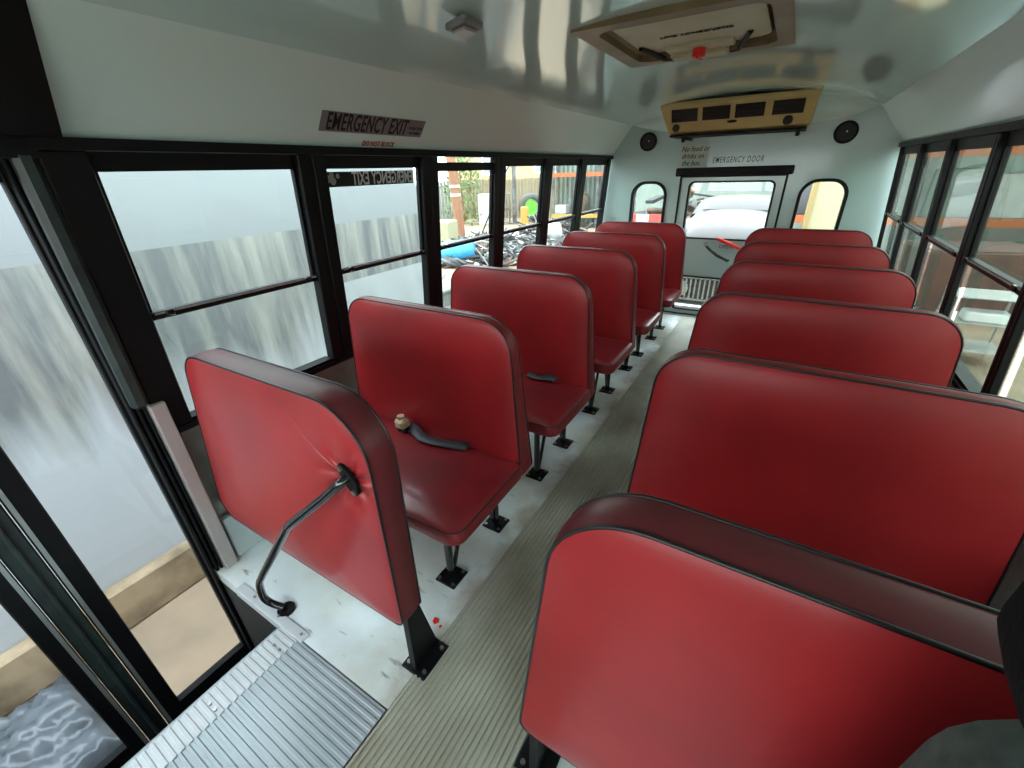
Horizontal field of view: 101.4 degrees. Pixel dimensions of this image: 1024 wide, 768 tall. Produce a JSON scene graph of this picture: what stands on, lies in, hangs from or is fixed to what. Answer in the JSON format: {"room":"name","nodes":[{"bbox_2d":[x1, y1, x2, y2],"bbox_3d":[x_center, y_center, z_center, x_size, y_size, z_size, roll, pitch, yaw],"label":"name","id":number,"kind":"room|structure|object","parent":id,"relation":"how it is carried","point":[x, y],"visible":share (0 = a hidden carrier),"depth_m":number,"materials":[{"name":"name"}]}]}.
{"room":"vehicle interior","nodes":[
{"label":"vehicle interior","id":0,"kind":"room"},
{"bbox_2d":[180,357,358,552],"bbox_3d":[-0.559,0.361,2.717,0.075,1.510,5.950,14,31,28],"label":"wall","id":1,"kind":"structure","parent":0,"point":[344,373],"depth_m":1.61,"materials":[{"name":"metal"}]},
{"bbox_2d":[0,136,148,409],"bbox_3d":[-1.453,-0.070,0.820,0.161,0.744,1.000,14,31,28],"label":"door frame","id":2,"kind":"structure","parent":1,"relation":"attached to","point":[28,170],"depth_m":1.10,"materials":[{"name":"metal"}]},
{"bbox_2d":[0,159,253,767],"bbox_3d":[-1.468,0.543,1.132,0.080,2.110,1.006,14,31,28],"label":"door","id":3,"kind":"structure","parent":1,"relation":"in","point":[17,553],"depth_m":1.36,"materials":[{"name":"black metal"}]},
{"bbox_2d":[37,150,343,426],"bbox_3d":[-0.991,-0.352,1.507,0.130,0.834,0.751,14,31,28],"label":"window","id":4,"kind":"structure","parent":1,"relation":"in","point":[73,178],"depth_m":1.27,"materials":[{"name":"black metal"}]},
{"bbox_2d":[146,401,237,567],"bbox_3d":[-1.159,0.395,1.539,0.047,0.748,0.044,14,31,28],"label":"trim","id":5,"kind":"structure","parent":1,"relation":"attached to","point":[159,413],"depth_m":1.50,"materials":[{"name":"metal"}]},
{"bbox_2d":[220,513,263,555],"bbox_3d":[-0.086,-0.197,3.246,0.029,0.200,4.095,14,31,28],"label":"baseboard","id":6,"kind":"structure","parent":1,"relation":"attached to","point":[241,538],"depth_m":1.72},
{"bbox_2d":[26,137,613,432],"bbox_3d":[-0.120,-1.033,2.790,0.149,0.886,4.150,14,31,28],"label":"trim","id":7,"kind":"structure","parent":1,"relation":"attached to","point":[40,143],"depth_m":1.42,"materials":[{"name":"black metal"}]},
{"bbox_2d":[310,155,435,354],"bbox_3d":[-0.623,-0.638,2.047,0.130,0.834,0.671,14,31,28],"label":"window","id":8,"kind":"structure","parent":1,"relation":"in","point":[320,163],"depth_m":1.92,"materials":[{"name":"black metal"}]},
{"bbox_2d":[327,170,412,186],"bbox_3d":[-0.621,-0.914,1.861,0.008,0.056,0.520,14,31,28],"label":"decal","id":9,"kind":"object","parent":8,"relation":"attached to","point":[352,178],"visible":0.95,"depth_m":1.84,"materials":[{"name":"black"}]},
{"bbox_2d":[430,156,500,308],"bbox_3d":[-0.279,-0.905,2.553,0.130,0.834,0.661,14,31,28],"label":"window","id":10,"kind":"structure","parent":1,"relation":"in","point":[494,165],"depth_m":2.46,"materials":[{"name":"black metal"}]},
{"bbox_2d":[498,158,549,267],"bbox_3d":[0.066,-1.172,3.059,0.130,0.834,0.671,14,31,28],"label":"window","id":11,"kind":"structure","parent":1,"relation":"in","point":[544,163],"depth_m":3.00,"materials":[{"name":"black metal"}]},
{"bbox_2d":[543,158,584,244],"bbox_3d":[0.413,-1.442,3.568,0.130,0.834,0.670,14,31,28],"label":"window","id":12,"kind":"structure","parent":1,"relation":"in","point":[580,163],"depth_m":3.57,"materials":[{"name":"black metal"}]},
{"bbox_2d":[577,159,610,231],"bbox_3d":[0.759,-1.710,4.077,0.130,0.834,0.669,14,31,28],"label":"window","id":13,"kind":"structure","parent":1,"relation":"in","point":[606,162],"depth_m":4.11,"materials":[{"name":"black metal"}]},
{"bbox_2d":[213,314,681,767],"bbox_3d":[0.461,0.522,2.081,2.460,0.060,5.910,14,31,28],"label":"floor","id":14,"kind":"structure","parent":0,"point":[364,646],"depth_m":1.62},
{"bbox_2d":[220,581,276,647],"bbox_3d":[-1.212,1.272,1.415,0.500,0.590,0.894,14,31,28],"label":"stepwell","id":15,"kind":"object","parent":14,"relation":"attached to","point":[257,628],"visible":0.05,"depth_m":1.71,"materials":[{"name":"black"}]},
{"bbox_2d":[121,627,385,767],"bbox_3d":[-1.015,1.248,0.727,0.517,0.072,1.655,14,31,28],"label":"step","id":16,"kind":"structure","parent":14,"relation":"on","point":[282,705],"depth_m":1.21,"materials":[{"name":"silver metal"}]},
{"bbox_2d":[235,583,309,642],"bbox_3d":[-0.870,0.829,1.515,0.405,0.039,0.035,14,31,28],"label":"trim","id":17,"kind":"structure","parent":14,"relation":"attached to","point":[243,591],"depth_m":1.50,"materials":[{"name":"silver metal"}]},
{"bbox_2d":[255,463,360,616],"bbox_3d":[-0.624,0.506,1.226,0.602,0.802,0.086,12,30,25],"label":"grab rail","id":18,"kind":"object","parent":14,"relation":"on","point":[347,479],"visible":1,"depth_m":1.07,"materials":[{"name":"black"}]},
{"bbox_2d":[185,347,448,680],"bbox_3d":[-0.695,0.370,1.332,1.011,0.953,0.146,12,30,26],"label":"barrier","id":19,"kind":"object","parent":14,"relation":"on","point":[275,437],"visible":0.97,"depth_m":1.11,"materials":[{"name":"red leather"}]},
{"bbox_2d":[348,296,531,589],"bbox_3d":[-0.460,0.188,1.679,0.991,0.951,0.535,14,31,28],"label":"seat","id":20,"kind":"object","parent":14,"relation":"on","point":[456,375],"visible":0.77,"depth_m":1.58,"materials":[{"name":"red leather"}]},
{"bbox_2d":[394,414,470,450],"bbox_3d":[-0.342,0.206,1.723,0.359,0.083,0.084,12,30,26],"label":"belt","id":21,"kind":"object","parent":20,"relation":"on","point":[402,423],"visible":0.98,"depth_m":1.72,"materials":[{"name":"black"}]},
{"bbox_2d":[378,415,521,545],"bbox_3d":[-0.451,0.316,1.674,0.916,0.092,0.434,14,31,28],"label":"seat cushion","id":22,"kind":"object","parent":20,"relation":"on","point":[448,493],"depth_m":1.51,"materials":[{"name":"leather"}]},
{"bbox_2d":[346,316,695,767],"bbox_3d":[0.469,0.490,2.072,0.420,0.009,5.830,14,31,28],"label":"mat","id":23,"kind":"object","parent":14,"relation":"on","point":[465,713],"visible":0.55,"depth_m":1.37,"materials":[{"name":"rubber"}]},
{"bbox_2d":[451,264,594,481],"bbox_3d":[-0.099,-0.092,2.209,0.991,0.951,0.535,14,31,28],"label":"seat","id":24,"kind":"object","parent":14,"relation":"on","point":[549,315],"visible":0.56,"depth_m":2.10,"materials":[{"name":"red leather"}]},
{"bbox_2d":[526,372,557,381],"bbox_3d":[0.153,-0.045,2.194,0.168,0.039,0.065,14,31,28],"label":"belt","id":25,"kind":"object","parent":24,"relation":"on","point":[548,377],"visible":1,"depth_m":2.17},
{"bbox_2d":[522,374,589,436],"bbox_3d":[-0.089,0.035,2.204,0.916,0.092,0.434,14,31,28],"label":"seat cushion","id":26,"kind":"object","parent":24,"relation":"on","point":[551,406],"depth_m":2.01,"materials":[{"name":"leather"}]},
{"bbox_2d":[516,244,637,414],"bbox_3d":[0.278,-0.385,2.762,0.991,0.951,0.535,14,31,28],"label":"seat","id":27,"kind":"object","parent":14,"relation":"on","point":[611,275],"visible":0.44,"depth_m":2.64,"materials":[{"name":"red leather"}]},
{"bbox_2d":[594,336,632,373],"bbox_3d":[0.287,-0.257,2.757,0.916,0.092,0.434,14,31,28],"label":"seat cushion","id":28,"kind":"object","parent":27,"relation":"on","point":[609,351],"depth_m":2.55,"materials":[{"name":"leather"}]},
{"bbox_2d":[562,231,665,370],"bbox_3d":[0.654,-0.677,3.315,0.991,0.951,0.535,14,31,28],"label":"seat","id":29,"kind":"object","parent":14,"relation":"on","point":[648,251],"visible":0.44,"depth_m":3.18,"materials":[{"name":"red leather"}]},
{"bbox_2d":[636,308,660,334],"bbox_3d":[0.664,-0.549,3.310,0.916,0.092,0.434,14,31,28],"label":"seat cushion","id":30,"kind":"object","parent":29,"relation":"on","point":[646,318],"depth_m":3.09,"materials":[{"name":"leather"}]},
{"bbox_2d":[596,221,685,339],"bbox_3d":[1.036,-0.973,3.876,0.991,0.951,0.535,14,31,28],"label":"seat","id":31,"kind":"object","parent":14,"relation":"on","point":[673,235],"visible":0.33,"depth_m":3.73,"materials":[{"name":"red leather"}]},
{"bbox_2d":[663,288,680,307],"bbox_3d":[1.045,-0.845,3.870,0.916,0.092,0.434,14,31,28],"label":"seat cushion","id":32,"kind":"object","parent":31,"relation":"on","point":[670,295],"depth_m":3.63,"materials":[{"name":"leather"}]},
{"bbox_2d":[514,493,1018,767],"bbox_3d":[0.439,0.666,0.665,1.011,0.963,0.146,16,32,31],"label":"barrier","id":33,"kind":"object","parent":14,"relation":"on","point":[667,634],"visible":0.98,"depth_m":0.54,"materials":[{"name":"red leather"}]},
{"bbox_2d":[744,228,872,245],"bbox_3d":[2.108,-0.625,3.117,0.991,0.956,0.534,14,31,28],"label":"seat","id":34,"kind":"object","parent":14,"relation":"on","point":[818,236],"visible":0.13,"depth_m":3.03,"materials":[{"name":"red leather"}]},
{"bbox_2d":[733,241,889,268],"bbox_3d":[1.737,-0.337,2.572,0.991,0.956,0.534,14,31,28],"label":"seat","id":35,"kind":"object","parent":14,"relation":"on","point":[790,252],"visible":0.15,"depth_m":2.48,"materials":[{"name":"red leather"}]},
{"bbox_2d":[716,260,916,307],"bbox_3d":[1.384,-0.063,2.053,0.991,0.956,0.534,14,31,28],"label":"seat","id":36,"kind":"object","parent":14,"relation":"on","point":[874,286],"visible":0.15,"depth_m":1.97,"materials":[{"name":"red leather"}]},
{"bbox_2d":[627,348,1023,605],"bbox_3d":[0.693,0.473,1.038,0.991,0.956,0.534,14,31,28],"label":"seat","id":37,"kind":"object","parent":14,"relation":"on","point":[920,483],"visible":0.4,"depth_m":1.00,"materials":[{"name":"red leather"}]},
{"bbox_2d":[687,291,963,387],"bbox_3d":[1.033,0.209,1.538,0.991,0.956,0.534,14,31,28],"label":"seat","id":38,"kind":"object","parent":14,"relation":"on","point":[923,346],"visible":0.21,"depth_m":1.46,"materials":[{"name":"leather"}]},
{"bbox_2d":[899,581,1023,767],"bbox_3d":[0.387,0.745,0.189,0.495,1.256,0.566,14,31,28],"label":"seat","id":39,"kind":"object","parent":14,"relation":"on","point":[980,743],"visible":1,"depth_m":0.28,"materials":[{"name":"black fabric"}]},
{"bbox_2d":[4,187,1023,740],"bbox_3d":[12.378,-7.976,20.361,120.000,0.300,130.000,14,31,28],"label":"ground","id":40,"kind":"structure","parent":0,"point":[186,636],"depth_m":2.44,"materials":[{"name":"concrete"}]},
{"bbox_2d":[0,664,122,767],"bbox_3d":[-2.184,1.639,1.746,0.692,0.193,0.791,14,31,28],"label":"water","id":41,"kind":"object","parent":40,"relation":"on","point":[56,728],"visible":0.8,"depth_m":1.86,"materials":[{"name":"liquid"}]},
{"bbox_2d":[0,540,204,716],"bbox_3d":[-3.179,2.012,0.984,0.088,0.280,8.600,14,31,28],"label":"curb","id":42,"kind":"object","parent":40,"relation":"on","point":[25,670],"visible":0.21,"depth_m":2.37,"materials":[{"name":"beige concrete"}]},
{"bbox_2d":[0,168,421,653],"bbox_3d":[-3.306,0.822,0.719,0.380,2.650,9.020,14,31,28],"label":"wall","id":43,"kind":"structure","parent":40,"relation":"on","point":[189,236],"depth_m":2.31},
{"bbox_2d":[344,262,423,309],"bbox_3d":[-1.077,-0.521,3.772,0.011,0.960,0.980,14,31,28],"label":"wall patch","id":44,"kind":"structure","parent":43,"relation":"attached to","point":[405,283],"depth_m":3.67,"materials":[{"name":"paint"}]},
{"bbox_2d":[415,181,462,219],"bbox_3d":[-5.753,-9.223,21.372,6.580,1.939,0.062,-9,28,-13],"label":"fence","id":45,"kind":"object","parent":40,"relation":"on","point":[442,186],"visible":0.06,"depth_m":21.90,"materials":[{"name":"white wood"}]},
{"bbox_2d":[442,279,450,306],"bbox_3d":[-1.386,-0.765,5.490,1.400,1.060,1.000,14,31,28],"label":"concrete block","id":46,"kind":"object","parent":40,"relation":"on","point":[446,284],"visible":0.02,"depth_m":5.09,"materials":[{"name":"white concrete"}]},
{"bbox_2d":[440,219,458,241],"bbox_3d":[-2.548,-5.162,14.454,1.150,0.865,0.900,5,28,13],"label":"cardboard box","id":47,"kind":"object","parent":40,"relation":"on","point":[448,228],"visible":0.29,"depth_m":14.02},
{"bbox_2d":[446,157,465,236],"bbox_3d":[-2.282,-8.768,15.322,0.682,6.518,0.411,-11,28,-17],"label":"utility pole","id":48,"kind":"object","parent":40,"relation":"on","point":[454,186],"visible":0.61,"depth_m":16.04,"materials":[{"name":"brown wood"}]},
{"bbox_2d":[443,157,482,225],"bbox_3d":[-2.411,-9.331,20.325,2.235,3.158,2.247,14,31,28],"label":"bush","id":49,"kind":"object","parent":40,"relation":"on","point":[461,183],"visible":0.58,"depth_m":20.18,"materials":[{"name":"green plant"}]},
{"bbox_2d":[477,193,488,224],"bbox_3d":[-1.265,-8.549,20.505,0.750,1.365,0.700,-3,27,-2],"label":"appliance","id":50,"kind":"object","parent":40,"relation":"on","point":[483,199],"visible":0.57,"depth_m":20.16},
{"bbox_2d":[441,227,563,267],"bbox_3d":[-0.708,-4.413,13.431,5.840,0.996,5.607,-19,32,-31],"label":"heap","id":51,"kind":"object","parent":40,"relation":"on","point":[514,242],"visible":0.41,"depth_m":12.17,"materials":[{"name":"black"}]},
{"bbox_2d":[441,239,475,259],"bbox_3d":[-1.505,-3.740,11.789,0.966,0.646,0.610,-1,27,1],"label":"barrel","id":52,"kind":"object","parent":51,"relation":"on","point":[466,250],"visible":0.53,"depth_m":11.54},
{"bbox_2d":[456,157,555,210],"bbox_3d":[1.643,-15.285,29.040,11.000,5.500,4.080,-3,27,-1],"label":"stucco building","id":53,"kind":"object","parent":40,"relation":"on","point":[522,172],"visible":0.11,"depth_m":27.47,"materials":[{"name":"white paint"}]},
{"bbox_2d":[504,193,510,224],"bbox_3d":[-0.425,-8.396,20.147,0.700,1.369,0.693,14,31,28],"label":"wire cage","id":54,"kind":"object","parent":40,"relation":"on","point":[506,194],"visible":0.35,"depth_m":20.14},
{"bbox_2d":[463,177,555,219],"bbox_3d":[0.408,-9.840,22.202,5.991,1.939,0.062,-3,27,-1],"label":"fence","id":55,"kind":"object","parent":40,"relation":"on","point":[526,184],"visible":0.22,"depth_m":22.00,"materials":[{"name":"beige wood"}]},
{"bbox_2d":[511,166,518,223],"bbox_3d":[0.057,-10.483,19.110,0.400,6.000,0.400,14,31,28],"label":"metal post","id":56,"kind":"object","parent":40,"relation":"on","point":[514,206],"visible":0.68,"depth_m":19.82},
{"bbox_2d":[520,206,528,225],"bbox_3d":[0.583,-7.875,19.668,0.350,0.815,0.350,-3,27,-2],"label":"wooden crate","id":57,"kind":"object","parent":40,"relation":"on","point":[523,210],"visible":0.82,"depth_m":19.52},
{"bbox_2d":[519,193,538,220],"bbox_3d":[0.989,-8.816,20.941,1.317,1.319,0.317,0,27,3],"label":"tyre","id":58,"kind":"object","parent":40,"relation":"on","point":[533,196],"visible":0.34,"depth_m":20.69,"materials":[{"name":"grey rubber"}]},
{"bbox_2d":[525,199,536,222],"bbox_3d":[0.989,-8.367,20.328,1.231,1.099,0.369,0,27,3],"label":"shell","id":59,"kind":"object","parent":40,"relation":"on","point":[531,204],"visible":0.82,"depth_m":20.29,"materials":[{"name":"green plastic"}]},
{"bbox_2d":[547,222,561,238],"bbox_3d":[1.451,-5.305,14.758,0.457,0.719,0.700,-8,27,-12],"label":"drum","id":60,"kind":"object","parent":40,"relation":"on","point":[555,228],"visible":0.45,"depth_m":14.45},
{"bbox_2d":[517,216,592,236],"bbox_3d":[1.528,-6.207,16.875,3.657,0.957,2.465,14,31,28],"label":"heap","id":61,"kind":"object","parent":40,"relation":"on","point":[565,226],"visible":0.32,"depth_m":16.47,"materials":[{"name":"black"}]},
{"bbox_2d":[552,165,634,227],"bbox_3d":[3.670,-8.581,17.785,3.800,3.600,1.115,5,28,13],"label":"storage rack","id":62,"kind":"object","parent":40,"relation":"on","point":[599,173],"visible":0.38,"depth_m":17.90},
{"bbox_2d":[555,204,569,213],"bbox_3d":[2.251,-7.770,18.627,0.500,0.353,0.506,14,31,28],"label":"box","id":63,"kind":"object","parent":62,"relation":"on","point":[562,208],"visible":1,"depth_m":18.46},
{"bbox_2d":[582,193,588,211],"bbox_3d":[3.068,-7.896,18.330,0.585,0.800,0.600,14,31,28],"label":"drum","id":64,"kind":"object","parent":62,"relation":"on","point":[585,206],"visible":0.3,"depth_m":18.09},
{"bbox_2d":[558,165,636,224],"bbox_3d":[4.135,-8.869,18.546,4.400,3.400,0.160,5,28,13],"label":"wall","id":65,"kind":"structure","parent":40,"relation":"on","point":[566,185],"depth_m":18.89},
{"bbox_2d":[633,214,660,221],"bbox_3d":[2.527,-2.758,8.733,1.500,1.460,0.075,14,31,28],"label":"board","id":66,"kind":"object","parent":40,"relation":"on","point":[636,217],"visible":0.24,"depth_m":8.30,"materials":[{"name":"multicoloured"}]},
{"bbox_2d":[633,185,713,222],"bbox_3d":[3.973,-3.658,10.028,5.096,2.376,2.776,8,28,18],"label":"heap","id":67,"kind":"object","parent":40,"relation":"on","point":[694,203],"visible":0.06,"depth_m":9.77,"materials":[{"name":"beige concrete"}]},
{"bbox_2d":[675,194,770,308],"bbox_3d":[3.482,-2.027,6.829,1.560,1.816,2.840,14,31,28],"label":"pickup truck","id":68,"kind":"object","parent":40,"relation":"on","point":[722,216],"visible":0.23,"depth_m":6.08,"materials":[{"name":"white paint"}]},
{"bbox_2d":[676,277,719,304],"bbox_3d":[2.835,-1.276,5.990,1.120,0.480,0.080,14,31,28],"label":"grille","id":69,"kind":"object","parent":68,"relation":"attached to","point":[694,290],"depth_m":6.03,"materials":[{"name":"white"}]},
{"bbox_2d":[685,209,767,238],"bbox_3d":[3.142,-2.081,6.187,1.210,0.820,1.320,14,31,28],"label":"hood","id":70,"kind":"object","parent":68,"relation":"attached to","point":[722,223],"depth_m":5.95,"materials":[{"name":"white paint"}]},
{"bbox_2d":[801,182,843,229],"bbox_3d":[4.337,-2.662,5.509,0.620,4.100,0.490,14,31,28],"label":"column","id":71,"kind":"structure","parent":40,"relation":"on","point":[825,198],"depth_m":5.53,"materials":[{"name":"paint"}]},
{"bbox_2d":[635,155,1023,249],"bbox_3d":[11.244,-5.559,10.793,15.900,4.100,0.400,14,31,28],"label":"wall","id":72,"kind":"structure","parent":40,"relation":"on","point":[1015,163],"depth_m":11.56,"materials":[{"name":"white"}]},
{"bbox_2d":[794,145,1023,257],"bbox_3d":[9.608,-4.204,8.111,7.300,4.200,1.115,14,31,28],"label":"storage rack","id":73,"kind":"object","parent":40,"relation":"on","point":[915,219],"visible":0.1,"depth_m":8.34,"materials":[{"name":"metal"}]},
{"bbox_2d":[796,184,812,214],"bbox_3d":[6.848,-4.466,9.875,0.682,0.850,0.700,14,31,28],"label":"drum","id":74,"kind":"object","parent":73,"relation":"on","point":[805,195],"visible":0.12,"depth_m":9.66,"materials":[{"name":"grey metal"}]},
{"bbox_2d":[892,166,928,216],"bbox_3d":[8.259,-4.163,9.074,0.800,0.953,0.606,14,31,28],"label":"box","id":75,"kind":"object","parent":73,"relation":"on","point":[905,179],"visible":0.1,"depth_m":8.75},
{"bbox_2d":[918,168,984,217],"bbox_3d":[9.031,-3.950,8.662,0.750,0.903,0.606,14,31,28],"label":"box","id":76,"kind":"object","parent":73,"relation":"on","point":[965,182],"visible":0.55,"depth_m":8.41,"materials":[{"name":"white"}]},
{"bbox_2d":[989,172,1023,218],"bbox_3d":[9.888,-3.694,8.213,0.800,0.803,0.606,14,31,28],"label":"box","id":77,"kind":"object","parent":73,"relation":"on","point":[1009,200],"visible":0.54,"depth_m":8.08,"materials":[{"name":"white"}]},
{"bbox_2d":[894,240,1023,313],"bbox_3d":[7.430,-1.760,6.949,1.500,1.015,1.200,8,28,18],"label":"building","id":78,"kind":"structure","parent":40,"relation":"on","point":[1007,257],"depth_m":6.54,"materials":[{"name":"brown"}]},
{"bbox_2d":[936,286,1017,355],"bbox_3d":[5.653,-0.732,5.137,0.640,0.920,0.540,14,31,28],"label":"cart","id":79,"kind":"object","parent":40,"relation":"on","point":[984,348],"visible":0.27,"depth_m":5.04,"materials":[{"name":"metal"}]},
{"bbox_2d":[958,307,1010,325],"bbox_3d":[5.623,-0.806,4.986,0.400,0.120,0.240,14,31,28],"label":"tray","id":80,"kind":"object","parent":79,"relation":"on","point":[997,317],"visible":0.85,"depth_m":4.93,"materials":[{"name":"paint"}]},
{"bbox_2d":[81,0,1023,131],"bbox_3d":[0.405,-1.082,1.258,1.885,0.235,5.890,14,31,28],"label":"ceiling","id":81,"kind":"structure","parent":0,"point":[861,54],"depth_m":1.56,"materials":[{"name":"white metal"}]},
{"bbox_2d":[445,13,482,38],"bbox_3d":[-0.151,-1.125,1.323,0.080,0.039,0.104,14,31,28],"label":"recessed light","id":82,"kind":"object","parent":81,"relation":"in","point":[465,26],"visible":1,"depth_m":1.30,"materials":[{"name":"grey"}]},
{"bbox_2d":[570,0,794,67],"bbox_3d":[0.709,-1.376,1.663,0.702,0.079,0.756,14,31,28],"label":"roof hatch","id":83,"kind":"object","parent":81,"relation":"attached to","point":[693,29],"visible":0.98,"depth_m":1.62,"materials":[{"name":"beige plastic"}]},
{"bbox_2d":[661,89,821,142],"bbox_3d":[1.777,-2.099,3.338,1.070,0.273,0.508,14,31,28],"label":"air conditioner","id":84,"kind":"object","parent":81,"relation":"attached to","point":[793,110],"visible":0.99,"depth_m":3.15,"materials":[{"name":"beige plastic"}]},
{"bbox_2d":[672,108,697,122],"bbox_3d":[1.363,-2.121,3.313,0.195,0.084,0.053,14,31,28],"label":"vent","id":85,"kind":"object","parent":84,"relation":"attached to","point":[679,115],"depth_m":3.31,"materials":[{"name":"black"}]},
{"bbox_2d":[702,105,730,120],"bbox_3d":[1.560,-2.072,3.204,0.195,0.084,0.053,14,31,28],"label":"vent","id":86,"kind":"object","parent":84,"relation":"attached to","point":[709,112],"depth_m":3.20,"materials":[{"name":"black"}]},
{"bbox_2d":[735,101,765,117],"bbox_3d":[1.756,-2.023,3.096,0.195,0.084,0.053,14,31,28],"label":"vent","id":87,"kind":"object","parent":84,"relation":"attached to","point":[743,109],"depth_m":3.09,"materials":[{"name":"black"}]},
{"bbox_2d":[772,98,805,114],"bbox_3d":[1.966,-1.972,2.980,0.195,0.084,0.053,14,31,28],"label":"vent","id":88,"kind":"object","parent":84,"relation":"attached to","point":[780,106],"depth_m":2.98,"materials":[{"name":"black"}]},
{"bbox_2d":[602,106,907,246],"bbox_3d":[1.961,-1.514,3.891,2.380,1.950,0.050,14,31,28],"label":"wall","id":89,"kind":"structure","parent":0,"point":[866,163],"depth_m":3.44,"materials":[{"name":"white metal"}]},
{"bbox_2d":[0,0,62,137],"bbox_3d":[-1.371,-0.526,0.553,0.340,0.306,1.045,14,31,28],"label":"box","id":90,"kind":"object","parent":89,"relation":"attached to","point":[27,108],"visible":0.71,"depth_m":0.91,"materials":[{"name":"black metal"}]},
{"bbox_2d":[26,0,633,155],"bbox_3d":[-0.473,-1.171,1.809,0.230,0.286,5.890,14,31,28],"label":"wall panel","id":91,"kind":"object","parent":89,"relation":"attached to","point":[112,73],"depth_m":1.27,"materials":[{"name":"white metal"}]},
{"bbox_2d":[318,110,425,136],"bbox_3d":[-0.554,-1.069,1.734,0.047,0.061,0.550,14,31,28],"label":"placard","id":92,"kind":"object","parent":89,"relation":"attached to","point":[333,121],"visible":1,"depth_m":1.69,"materials":[{"name":"grey"}]},
{"bbox_2d":[362,141,394,146],"bbox_3d":[-0.574,-1.037,1.811,0.014,0.018,0.179,14,31,28],"label":"red lettering","id":93,"kind":"object","parent":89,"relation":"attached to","point":[373,143],"visible":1,"depth_m":1.80,"materials":[{"name":"red"}]},
{"bbox_2d":[628,181,666,222],"bbox_3d":[1.355,-1.673,4.215,0.344,0.659,0.067,14,31,28],"label":"window","id":94,"kind":"structure","parent":89,"relation":"in","point":[632,200],"depth_m":4.11,"materials":[{"name":"black rubber"}]},
{"bbox_2d":[640,132,656,150],"bbox_3d":[1.274,-2.263,3.917,0.156,0.156,0.018,14,31,28],"label":"wall speaker","id":95,"kind":"object","parent":89,"relation":"attached to","point":[648,141],"visible":1,"depth_m":3.91,"materials":[{"name":"black plastic"}]},
{"bbox_2d":[642,134,654,148],"bbox_3d":[1.275,-2.263,3.919,0.120,0.120,0.016,14,31,28],"label":"speaker grille","id":96,"kind":"object","parent":95,"relation":"attached to","point":[648,140],"depth_m":3.91,"materials":[{"name":"black"}]},
{"bbox_2d":[677,143,709,167],"bbox_3d":[1.640,-2.059,3.786,0.260,0.185,0.004,14,31,28],"label":"notice","id":97,"kind":"object","parent":89,"relation":"attached to","point":[691,155],"visible":1,"depth_m":3.79,"materials":[{"name":"grey"}]},
{"bbox_2d":[663,174,788,315],"bbox_3d":[1.951,-1.259,3.982,0.863,1.297,0.108,14,31,28],"label":"door","id":98,"kind":"structure","parent":89,"relation":"in","point":[705,257],"depth_m":3.97,"materials":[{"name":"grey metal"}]},
{"bbox_2d":[676,165,794,176],"bbox_3d":[1.921,-1.861,3.666,0.931,0.069,0.055,14,31,28],"label":"pad","id":99,"kind":"object","parent":89,"relation":"attached to","point":[773,169],"visible":1,"depth_m":3.62,"materials":[{"name":"black rubber"}]},
{"bbox_2d":[713,155,763,162],"bbox_3d":[1.956,-1.946,3.632,0.398,0.047,0.002,14,31,28],"label":"lettering","id":100,"kind":"object","parent":89,"relation":"in","point":[717,159],"depth_m":3.64,"materials":[{"name":"black"}]},
{"bbox_2d":[789,178,848,229],"bbox_3d":[2.564,-1.374,3.550,0.344,0.659,0.067,14,31,28],"label":"window","id":101,"kind":"structure","parent":89,"relation":"in","point":[844,185],"depth_m":3.42,"materials":[{"name":"black rubber"}]},
{"bbox_2d":[833,120,858,143],"bbox_3d":[2.562,-1.931,3.216,0.156,0.156,0.018,14,31,28],"label":"wall speaker","id":102,"kind":"object","parent":89,"relation":"attached to","point":[845,132],"visible":1,"depth_m":3.21,"materials":[{"name":"black plastic"}]},
{"bbox_2d":[836,123,855,140],"bbox_3d":[2.563,-1.932,3.217,0.120,0.120,0.016,14,31,28],"label":"speaker grille","id":103,"kind":"object","parent":102,"relation":"attached to","point":[844,131],"depth_m":3.21,"materials":[{"name":"black"}]},
{"bbox_2d":[882,10,1023,141],"bbox_3d":[1.292,-0.735,0.838,0.230,0.286,5.890,14,31,28],"label":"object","id":104,"kind":"structure","parent":89,"relation":"attached to","point":[982,85],"depth_m":1.68,"materials":[{"name":"white metal"}]},
{"bbox_2d":[949,383,1023,609],"bbox_3d":[1.498,0.498,1.388,0.075,0.670,5.950,14,31,28],"label":"wall","id":105,"kind":"structure","parent":0,"point":[1014,577],"depth_m":1.10,"materials":[{"name":"metal"}]},
{"bbox_2d":[876,144,920,259],"bbox_3d":[2.730,-1.210,2.966,0.130,0.834,0.659,14,31,28],"label":"window","id":106,"kind":"structure","parent":105,"relation":"in","point":[904,151],"depth_m":3.10,"materials":[{"name":"black metal"}]},
{"bbox_2d":[890,140,949,306],"bbox_3d":[2.390,-0.946,2.467,0.130,0.834,0.655,14,31,28],"label":"window","id":107,"kind":"structure","parent":105,"relation":"in","point":[942,146],"depth_m":2.59,"materials":[{"name":"black metal"}]},
{"bbox_2d":[911,132,999,312],"bbox_3d":[2.051,-0.683,1.969,0.130,0.834,0.655,14,31,28],"label":"window","id":108,"kind":"structure","parent":105,"relation":"in","point":[985,141],"depth_m":2.07,"materials":[{"name":"black metal"}]},
{"bbox_2d":[898,119,1023,389],"bbox_3d":[1.423,-0.196,1.040,0.149,0.886,5.880,14,31,28],"label":"trim","id":109,"kind":"structure","parent":105,"relation":"attached to","point":[1016,125],"depth_m":1.74,"materials":[{"name":"black metal"}]},
{"bbox_2d":[941,130,1023,392],"bbox_3d":[1.713,-0.420,1.472,0.130,0.834,0.655,14,31,28],"label":"window","id":110,"kind":"structure","parent":105,"relation":"in","point":[1005,142],"depth_m":1.59,"materials":[{"name":"black metal"}]},
{"bbox_2d":[984,294,1023,394],"bbox_3d":[1.374,-0.158,0.974,0.130,0.834,0.655,14,31,28],"label":"window","id":111,"kind":"structure","parent":105,"relation":"in","point":[1016,331],"depth_m":1.30,"materials":[{"name":"black metal"}]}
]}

